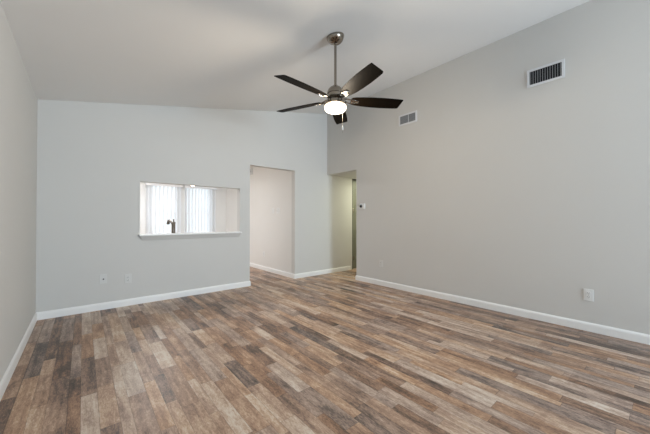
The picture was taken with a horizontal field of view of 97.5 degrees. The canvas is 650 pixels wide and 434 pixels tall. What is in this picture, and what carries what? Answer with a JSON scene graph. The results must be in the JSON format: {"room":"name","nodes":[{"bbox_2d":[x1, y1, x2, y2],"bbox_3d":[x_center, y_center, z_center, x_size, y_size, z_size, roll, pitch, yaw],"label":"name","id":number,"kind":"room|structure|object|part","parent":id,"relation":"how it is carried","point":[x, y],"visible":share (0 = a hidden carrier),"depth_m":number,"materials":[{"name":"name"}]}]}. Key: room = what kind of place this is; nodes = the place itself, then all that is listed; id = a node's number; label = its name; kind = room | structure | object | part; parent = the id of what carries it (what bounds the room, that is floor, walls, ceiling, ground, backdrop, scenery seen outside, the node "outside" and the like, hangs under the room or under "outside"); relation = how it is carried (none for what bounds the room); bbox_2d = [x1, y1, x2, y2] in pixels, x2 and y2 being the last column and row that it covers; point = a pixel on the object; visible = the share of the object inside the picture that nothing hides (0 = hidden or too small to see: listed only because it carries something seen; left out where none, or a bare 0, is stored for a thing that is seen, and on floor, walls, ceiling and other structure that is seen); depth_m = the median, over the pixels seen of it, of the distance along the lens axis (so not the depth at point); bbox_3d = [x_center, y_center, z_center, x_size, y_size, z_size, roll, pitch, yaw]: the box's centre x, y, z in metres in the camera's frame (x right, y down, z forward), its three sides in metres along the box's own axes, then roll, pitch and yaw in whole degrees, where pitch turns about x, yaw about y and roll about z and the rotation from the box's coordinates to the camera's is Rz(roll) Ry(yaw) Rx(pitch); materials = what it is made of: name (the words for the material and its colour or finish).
{"room":"empty living room","nodes":[
{"label":"empty living room","id":0,"kind":"room"},
{"bbox_2d":[0,1,37,380],"bbox_3d":[-1.558,-0.102,1.138,0.110,2.475,12.150,0,-1,-40],"label":"wall","id":1,"kind":"structure","parent":0,"point":[18,99],"depth_m":2.19,"materials":[{"name":"grey paint"}]},
{"bbox_2d":[0,313,36,400],"bbox_3d":[-0.397,1.080,-0.144,0.014,0.088,8.709,0,-1,-40],"label":"baseboard","id":2,"kind":"structure","parent":1,"relation":"attached to","point":[4,382],"depth_m":2.19,"materials":[{"name":"white paint"}]},
{"bbox_2d":[140,182,225,233],"bbox_3d":[-4.157,-0.032,6.972,3.699,2.440,0.110,0,-1,-40],"label":"wall","id":3,"kind":"structure","parent":0,"point":[220,222],"depth_m":7.35,"materials":[{"name":"white paint"}]},
{"bbox_2d":[149,188,162,233],"bbox_3d":[-4.024,-0.096,7.092,0.620,1.470,0.060,0,-1,-40],"label":"window","id":4,"kind":"structure","parent":3,"relation":"in","point":[149,188],"depth_m":6.88,"materials":[{"name":"white"}]},
{"bbox_2d":[145,183,182,233],"bbox_3d":[-3.928,-0.039,6.962,0.800,1.575,0.122,0,-1,-40],"label":"vertical blind","id":5,"kind":"object","parent":4,"relation":"attached to","point":[158,222],"visible":0.68,"depth_m":6.94,"materials":[{"name":"white plastic"}]},
{"bbox_2d":[184,185,216,232],"bbox_3d":[-3.276,-0.034,7.515,0.810,1.575,0.122,0,-1,-40],"label":"vertical blind","id":6,"kind":"object","parent":3,"relation":"attached to","point":[208,194],"visible":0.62,"depth_m":7.52,"materials":[{"name":"white"}]},
{"bbox_2d":[36,99,352,311],"bbox_3d":[-0.827,-0.507,5.308,6.397,3.361,0.110,0,-1,-40],"label":"wall","id":7,"kind":"structure","parent":0,"point":[93,158],"depth_m":3.95,"materials":[{"name":"grey paint"}]},
{"bbox_2d":[99,274,106,283],"bbox_3d":[-2.771,0.775,3.562,0.074,0.118,0.018,0,-1,-40],"label":"cable wall plate","id":8,"kind":"object","parent":7,"relation":"attached to","point":[103,277],"visible":1,"depth_m":3.56,"materials":[{"name":"white plastic"}]},
{"bbox_2d":[125,274,131,282],"bbox_3d":[-2.577,0.807,3.732,0.074,0.118,0.009,0,-1,-40],"label":"wall outlet","id":9,"kind":"object","parent":7,"relation":"attached to","point":[128,277],"visible":1,"depth_m":3.73,"materials":[{"name":"white plastic"}]},
{"bbox_2d":[36,281,250,319],"bbox_3d":[-2.279,1.118,4.051,2.574,0.088,0.124,0,-1,-40],"label":"baseboard","id":10,"kind":"structure","parent":7,"relation":"attached to","point":[152,298],"depth_m":3.76,"materials":[{"name":"white paint"}]},
{"bbox_2d":[140,233,240,240],"bbox_3d":[-1.932,0.290,4.260,1.414,0.062,0.046,0,-1,-40],"label":"trim","id":11,"kind":"structure","parent":7,"relation":"attached to","point":[163,237],"depth_m":4.19,"materials":[{"name":"grey paint"}]},
{"bbox_2d":[139,231,241,235],"bbox_3d":[-1.966,0.249,4.301,1.428,0.020,0.180,0,-1,-40],"label":"trim","id":12,"kind":"structure","parent":7,"relation":"attached to","point":[234,231],"depth_m":4.14,"materials":[{"name":"white paint"}]},
{"bbox_2d":[250,263,350,278],"bbox_3d":[-1.114,1.147,7.215,1.517,0.088,3.441,0,-1,-40],"label":"baseboard","id":13,"kind":"structure","parent":7,"relation":"attached to","point":[326,271],"depth_m":5.91,"materials":[{"name":"white paint"}]},
{"bbox_2d":[352,179,355,268],"bbox_3d":[0.869,0.161,6.741,0.760,2.050,0.110,0,-1,-40],"label":"trim","id":14,"kind":"structure","parent":7,"relation":"attached to","point":[352,179],"depth_m":6.46,"materials":[{"name":"grey wood"}]},
{"bbox_2d":[353,180,355,267],"bbox_3d":[0.891,0.167,6.712,0.713,2.013,0.103,0,-1,-40],"label":"door","id":15,"kind":"structure","parent":7,"relation":"in","point":[354,182],"depth_m":6.55,"materials":[{"name":"grey paint"}]},
{"bbox_3d":[0.883,0.161,6.724,0.520,1.650,0.007,0,-1,-40],"label":"panel","id":16,"kind":"part","parent":15,"relation":"part of","materials":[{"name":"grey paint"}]},
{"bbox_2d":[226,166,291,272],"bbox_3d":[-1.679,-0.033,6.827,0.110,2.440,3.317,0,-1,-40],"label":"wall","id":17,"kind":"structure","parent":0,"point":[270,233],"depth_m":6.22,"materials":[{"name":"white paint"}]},
{"bbox_2d":[0,0,589,113],"bbox_3d":[1.230,-1.820,1.272,4.514,1.008,8.943,0,-1,-40],"label":"ceiling","id":18,"kind":"structure","parent":0,"point":[218,54],"depth_m":2.78,"materials":[{"name":"paint"}]},
{"bbox_2d":[274,32,402,132],"bbox_3d":[0.075,-1.300,2.780,1.285,1.002,1.317,0,-1,-40],"label":"ceiling fan","id":19,"kind":"object","parent":18,"relation":"hanging from","point":[335,95],"visible":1,"depth_m":2.75,"materials":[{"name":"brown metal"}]},
{"bbox_3d":[-0.271,-1.151,2.998,0.526,0.006,0.152,0,14,27],"label":"blade","id":20,"kind":"part","parent":19,"relation":"part of","materials":[{"name":"brown wood"}]},
{"bbox_3d":[-0.192,-1.155,2.513,0.526,0.006,0.152,1,14,-45],"label":"blade","id":21,"kind":"part","parent":19,"relation":"part of","materials":[{"name":"brown wood"}]},
{"bbox_3d":[0.166,-1.149,3.223,0.152,0.006,0.526,-15,-3,8],"label":"blade","id":22,"kind":"part","parent":19,"relation":"part of","materials":[{"name":"brown wood"}]},
{"bbox_3d":[0.294,-1.156,2.438,0.152,0.006,0.526,17,-8,-26],"label":"blade","id":23,"kind":"part","parent":19,"relation":"part of","materials":[{"name":"brown wood"}]},
{"bbox_3d":[0.515,-1.152,2.877,0.526,0.006,0.152,0,-16,-9],"label":"blade","id":24,"kind":"part","parent":19,"relation":"part of","materials":[{"name":"brown wood"}]},
{"bbox_2d":[0,267,649,433],"bbox_3d":[0.923,1.194,3.232,6.617,0.080,12.370,0,-1,-40],"label":"floor","id":25,"kind":"structure","parent":0,"point":[336,352],"depth_m":2.10,"materials":[{"name":"brown wood"}]},
{"bbox_3d":[-2.536,0.712,4.334,2.350,0.904,0.632,0,-1,-40],"label":"countertop","id":26,"kind":"structure","parent":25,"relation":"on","visible":0},
{"bbox_2d":[166,219,175,232],"bbox_3d":[-2.337,0.146,4.316,0.253,0.236,0.060,0,-1,39],"label":"kitchen faucet","id":27,"kind":"object","parent":26,"relation":"on","point":[169,221],"visible":0.77,"depth_m":4.24,"materials":[{"name":"silver metal"}]},
{"bbox_2d":[331,171,355,178],"bbox_3d":[1.202,-0.927,6.410,2.103,0.100,1.060,0,-1,-40],"label":"ceiling","id":28,"kind":"structure","parent":0,"point":[349,174],"depth_m":6.05,"materials":[{"name":"grey paint"}]},
{"bbox_2d":[327,0,649,334],"bbox_3d":[2.909,-0.520,2.685,0.110,3.339,8.723,0,-1,-40],"label":"wall","id":29,"kind":"structure","parent":0,"point":[501,190],"depth_m":3.32,"materials":[{"name":"grey paint"}]},
{"bbox_2d":[399,110,416,126],"bbox_3d":[1.302,-1.550,4.493,0.012,0.172,0.325,0,-1,-40],"label":"air vent","id":30,"kind":"object","parent":29,"relation":"in","point":[410,117],"visible":1,"depth_m":4.48,"materials":[{"name":"white metal"}]},
{"bbox_2d":[355,275,649,344],"bbox_3d":[3.170,1.103,2.351,0.124,0.088,7.897,0,-1,-40],"label":"baseboard","id":31,"kind":"structure","parent":29,"relation":"attached to","point":[638,337],"depth_m":3.26,"materials":[{"name":"white paint"}]},
{"bbox_2d":[527,59,564,87],"bbox_3d":[2.436,-1.583,3.156,0.012,0.198,0.335,0,-1,-40],"label":"air vent","id":32,"kind":"object","parent":29,"relation":"in","point":[555,70],"visible":1,"depth_m":3.15,"materials":[{"name":"white metal"}]},
{"bbox_2d":[584,289,593,301],"bbox_3d":[2.658,0.787,2.876,0.009,0.118,0.074,0,-1,-40],"label":"wall outlet","id":33,"kind":"object","parent":29,"relation":"attached to","point":[588,293],"visible":1,"depth_m":2.87,"materials":[{"name":"white plastic"}]}
]}

